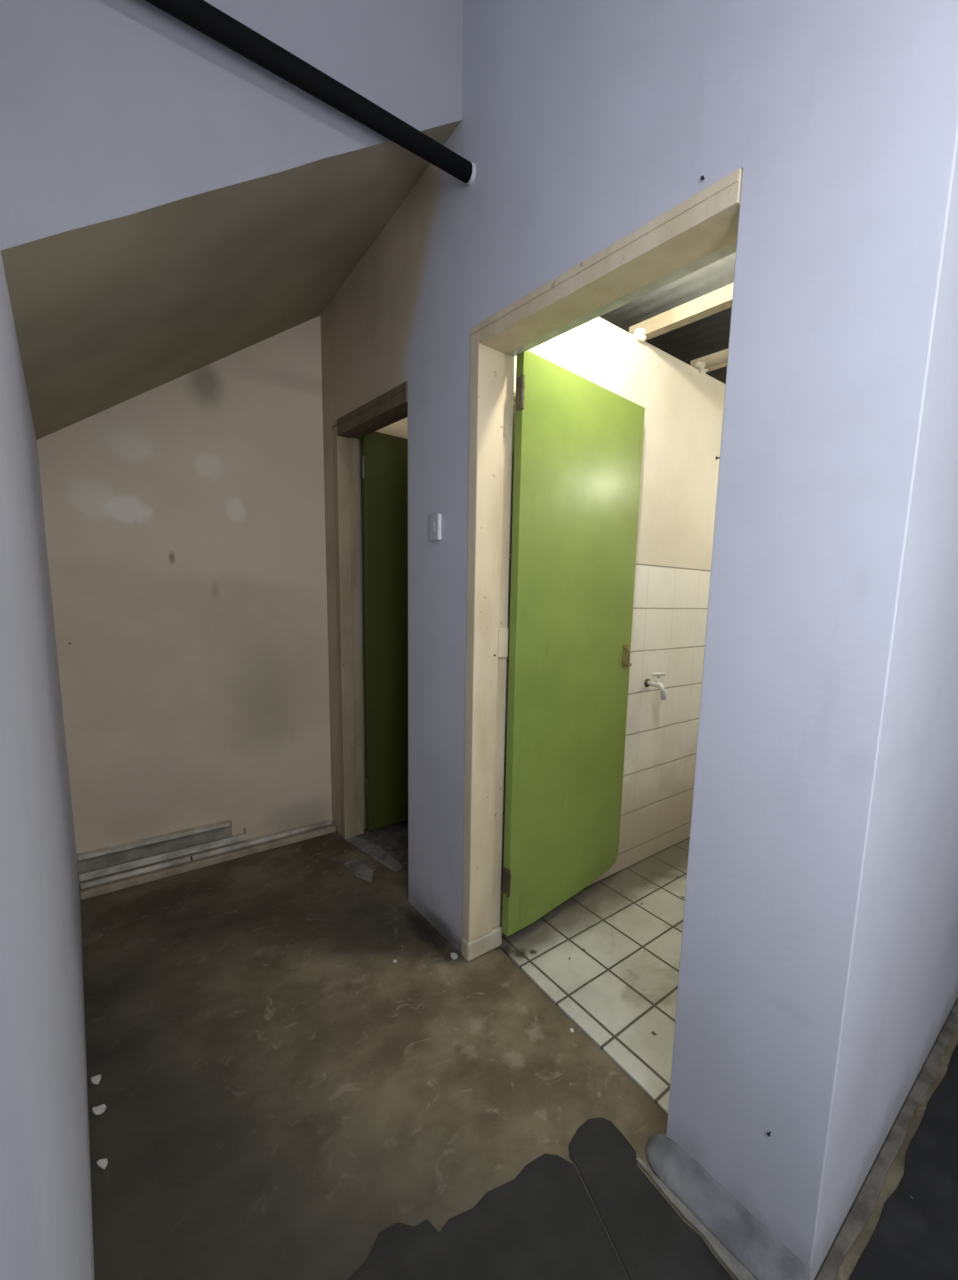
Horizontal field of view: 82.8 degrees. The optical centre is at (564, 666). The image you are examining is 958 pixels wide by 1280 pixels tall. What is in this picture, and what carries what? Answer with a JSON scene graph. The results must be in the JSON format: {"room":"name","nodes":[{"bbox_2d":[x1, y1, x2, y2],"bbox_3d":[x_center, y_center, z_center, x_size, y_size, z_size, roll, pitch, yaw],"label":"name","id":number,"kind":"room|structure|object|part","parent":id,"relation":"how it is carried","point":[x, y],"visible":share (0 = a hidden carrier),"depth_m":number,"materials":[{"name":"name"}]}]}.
{"room":"hallway","nodes":[
{"label":"hallway","id":0,"kind":"room"},
{"bbox_2d":[0,249,93,1279],"bbox_3d":[-0.274,-0.342,0.096,0.120,3.320,5.400,-5,11,-42],"label":"wall","id":1,"kind":"structure","parent":0,"point":[46,1227],"depth_m":0.69,"materials":[{"name":"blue paint"}]},
{"bbox_2d":[36,316,407,884],"bbox_3d":[-0.837,-0.799,3.062,3.333,3.320,0.120,-5,11,-42],"label":"wall","id":2,"kind":"structure","parent":0,"point":[184,517],"depth_m":2.35,"materials":[{"name":"beige paint"}]},
{"bbox_2d":[77,820,246,880],"bbox_3d":[-1.763,0.803,2.389,0.601,0.108,0.042,-5,11,-42],"label":"cable trunking","id":3,"kind":"object","parent":2,"relation":"attached to","point":[133,854],"visible":1,"depth_m":2.35,"materials":[{"name":"plastic"}]},
{"bbox_2d":[80,823,335,899],"bbox_3d":[-1.606,0.891,2.524,1.007,0.032,0.080,-5,11,-42],"label":"baseboard","id":4,"kind":"structure","parent":2,"relation":"attached to","point":[113,886],"depth_m":2.43,"materials":[{"name":"beige paint"}]},
{"bbox_2d":[81,856,190,889],"bbox_3d":[-1.833,0.885,2.304,0.369,0.027,0.028,-5,11,-42],"label":"conduit","id":5,"kind":"object","parent":4,"relation":"on","point":[186,859],"visible":1,"depth_m":2.29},
{"bbox_2d":[192,820,331,860],"bbox_3d":[-1.465,0.851,2.638,0.613,0.027,0.028,-5,11,-42],"label":"conduit","id":6,"kind":"object","parent":4,"relation":"on","point":[198,856],"visible":1,"depth_m":2.60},
{"bbox_2d":[0,0,462,439],"bbox_3d":[-1.105,-1.577,1.728,1.013,1.617,1.250,-5,11,-42],"label":"ceiling","id":7,"kind":"structure","parent":0,"point":[173,205],"depth_m":1.31,"materials":[{"name":"paint"}]},
{"bbox_2d":[81,820,957,1279],"bbox_3d":[0.928,1.234,1.500,3.900,0.156,5.400,-5,11,-42],"label":"floor","id":8,"kind":"structure","parent":0,"point":[280,1093],"depth_m":1.52,"materials":[{"name":"brown concrete"}]},
{"bbox_2d":[91,1075,100,1083],"bbox_3d":[-1.226,1.081,1.402,0.020,0.013,0.031,-5,11,-42],"label":"flake","id":9,"kind":"object","parent":8,"relation":"on","point":[96,1079],"visible":1,"depth_m":1.40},
{"bbox_2d":[92,1104,105,1114],"bbox_3d":[-1.149,1.094,1.323,0.025,0.015,0.024,-5,11,-42],"label":"flake","id":10,"kind":"object","parent":8,"relation":"on","point":[98,1110],"visible":1,"depth_m":1.32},
{"bbox_2d":[97,1158,107,1169],"bbox_3d":[-1.038,1.118,1.203,0.018,0.012,0.026,-5,11,-42],"label":"flake","id":11,"kind":"object","parent":8,"relation":"on","point":[102,1163],"visible":1,"depth_m":1.20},
{"bbox_2d":[344,858,373,881],"bbox_3d":[-0.935,0.939,2.465,0.085,0.008,0.247,-5,11,-42],"label":"cement patch","id":12,"kind":"structure","parent":8,"relation":"on","point":[360,870],"depth_m":2.46,"materials":[{"name":"grey concrete"}]},
{"bbox_2d":[347,836,402,872],"bbox_3d":[-0.920,0.913,2.625,0.442,0.014,0.077,9,11,39],"label":"door sill","id":13,"kind":"structure","parent":8,"relation":"on","point":[374,851],"depth_m":2.61,"materials":[{"name":"grey concrete"}]},
{"bbox_2d":[451,953,457,959],"bbox_3d":[-0.398,1.041,1.925,0.022,0.006,0.034,-5,11,-42],"label":"flake","id":14,"kind":"object","parent":8,"relation":"on","point":[454,956],"visible":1,"depth_m":1.92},
{"bbox_2d":[348,1153,628,1279],"bbox_3d":[0.687,1.379,-0.072,0.817,0.004,3.200,-5,11,-42],"label":"sheet","id":15,"kind":"object","parent":8,"relation":"on","point":[543,1223],"visible":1,"depth_m":1.09,"materials":[{"name":"black plastic"}]},
{"bbox_2d":[568,1043,957,1279],"bbox_3d":[1.915,1.277,0.972,2.758,0.004,3.090,-5,11,-42],"label":"sheet","id":16,"kind":"object","parent":8,"relation":"on","point":[915,1236],"visible":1,"depth_m":1.16,"materials":[{"name":"black plastic"}]},
{"bbox_2d":[499,317,725,927],"bbox_3d":[0.436,-0.187,2.568,1.900,2.357,0.100,-5,11,-42],"label":"tiled wall","id":17,"kind":"structure","parent":0,"point":[684,407],"depth_m":2.51,"materials":[{"name":"tile"}]},
{"bbox_2d":[644,672,665,699],"bbox_3d":[0.423,0.087,2.461,0.065,0.122,0.111,-5,11,-42],"label":"tap","id":18,"kind":"object","parent":17,"relation":"attached to","point":[647,683],"visible":1,"depth_m":2.44,"materials":[{"name":"metal"}]},
{"bbox_3d":[0.432,0.043,2.447,0.066,0.029,0.018,-2,9,-26],"label":"handle","id":19,"kind":"part","parent":18,"relation":"part of","materials":[{"name":"silver metal"}]},
{"bbox_2d":[320,0,957,1279],"bbox_3d":[0.632,-0.671,2.601,2.600,3.320,2.564,-5,11,-42],"label":"wall","id":20,"kind":"structure","parent":0,"point":[818,979],"depth_m":1.04,"materials":[{"name":"paint"}]},
{"bbox_2d":[145,0,475,185],"bbox_3d":[-0.650,-1.400,1.247,1.012,0.096,0.056,-5,11,-42],"label":"pipe","id":21,"kind":"object","parent":20,"relation":"attached to","point":[200,15],"visible":1,"depth_m":1.27,"materials":[{"name":"black plastic"}]},
{"bbox_2d":[332,381,407,839],"bbox_3d":[-0.835,-0.080,2.407,0.107,2.049,0.753,-5,11,-42],"label":"door frame","id":22,"kind":"structure","parent":20,"relation":"attached to","point":[390,407],"depth_m":2.60,"materials":[{"name":"beige wood"}]},
{"bbox_2d":[361,432,407,830],"bbox_3d":[-0.752,-0.148,2.875,0.674,1.995,0.048,-6,11,-43],"label":"door","id":23,"kind":"structure","parent":20,"relation":"in","point":[384,457],"depth_m":2.71,"materials":[{"name":"green paint"}]},
{"bbox_2d":[430,513,441,540],"bbox_3d":[-0.448,-0.482,1.855,0.020,0.090,0.058,-5,11,-42],"label":"light switch","id":24,"kind":"object","parent":20,"relation":"attached to","point":[435,519],"visible":1,"depth_m":1.84,"materials":[{"name":"white plastic"}]},
{"bbox_2d":[502,351,644,935],"bbox_3d":[0.052,-0.025,2.062,0.064,2.013,0.690,10,11,41],"label":"door","id":25,"kind":"structure","parent":20,"relation":"in","point":[578,442],"depth_m":2.00,"materials":[{"name":"green paint"}]},
{"bbox_2d":[461,168,742,960],"bbox_3d":[0.025,0.062,1.503,0.150,2.099,0.903,-5,11,-42],"label":"door frame","id":26,"kind":"structure","parent":20,"relation":"attached to","point":[701,230],"depth_m":1.68,"materials":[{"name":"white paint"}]},
{"bbox_3d":[-0.208,-0.080,1.814,0.039,0.100,0.002,-5,11,-42],"label":"strike plate","id":27,"kind":"part","parent":26,"relation":"part of","materials":[{"name":"beige metal"}]},
{"bbox_2d":[629,283,733,341],"bbox_3d":[0.669,-1.273,1.774,0.067,0.071,1.180,-5,11,-42],"label":"roof beam","id":28,"kind":"structure","parent":20,"relation":"attached to","point":[718,300],"depth_m":2.00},
{"bbox_2d":[636,1158,756,1279],"bbox_3d":[0.299,1.189,1.111,0.028,0.007,0.403,-5,11,-42],"label":"baseboard","id":29,"kind":"structure","parent":20,"relation":"attached to","point":[738,1270],"depth_m":1.12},
{"bbox_2d":[691,349,727,373],"bbox_3d":[0.991,-1.303,2.067,0.068,0.070,1.180,-5,11,-42],"label":"roof beam","id":30,"kind":"structure","parent":20,"relation":"attached to","point":[717,360],"depth_m":2.41,"materials":[{"name":"beige wood"}]},
{"bbox_2d":[645,1134,810,1279],"bbox_3d":[0.324,1.157,1.147,0.062,0.062,0.374,-5,11,-42],"label":"wall foot","id":31,"kind":"structure","parent":20,"relation":"attached to","point":[751,1243],"depth_m":1.13,"materials":[{"name":"paint"}]},
{"bbox_2d":[815,999,957,1279],"bbox_3d":[1.346,1.130,1.805,2.457,0.008,0.033,-5,11,-42],"label":"baseboard","id":32,"kind":"structure","parent":20,"relation":"attached to","point":[864,1204],"depth_m":1.27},
{"bbox_2d":[599,252,735,383],"bbox_3d":[0.473,-1.597,2.384,1.900,0.013,2.417,-5,11,-42],"label":"ceiling","id":33,"kind":"structure","parent":0,"point":[719,274],"depth_m":2.45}
]}

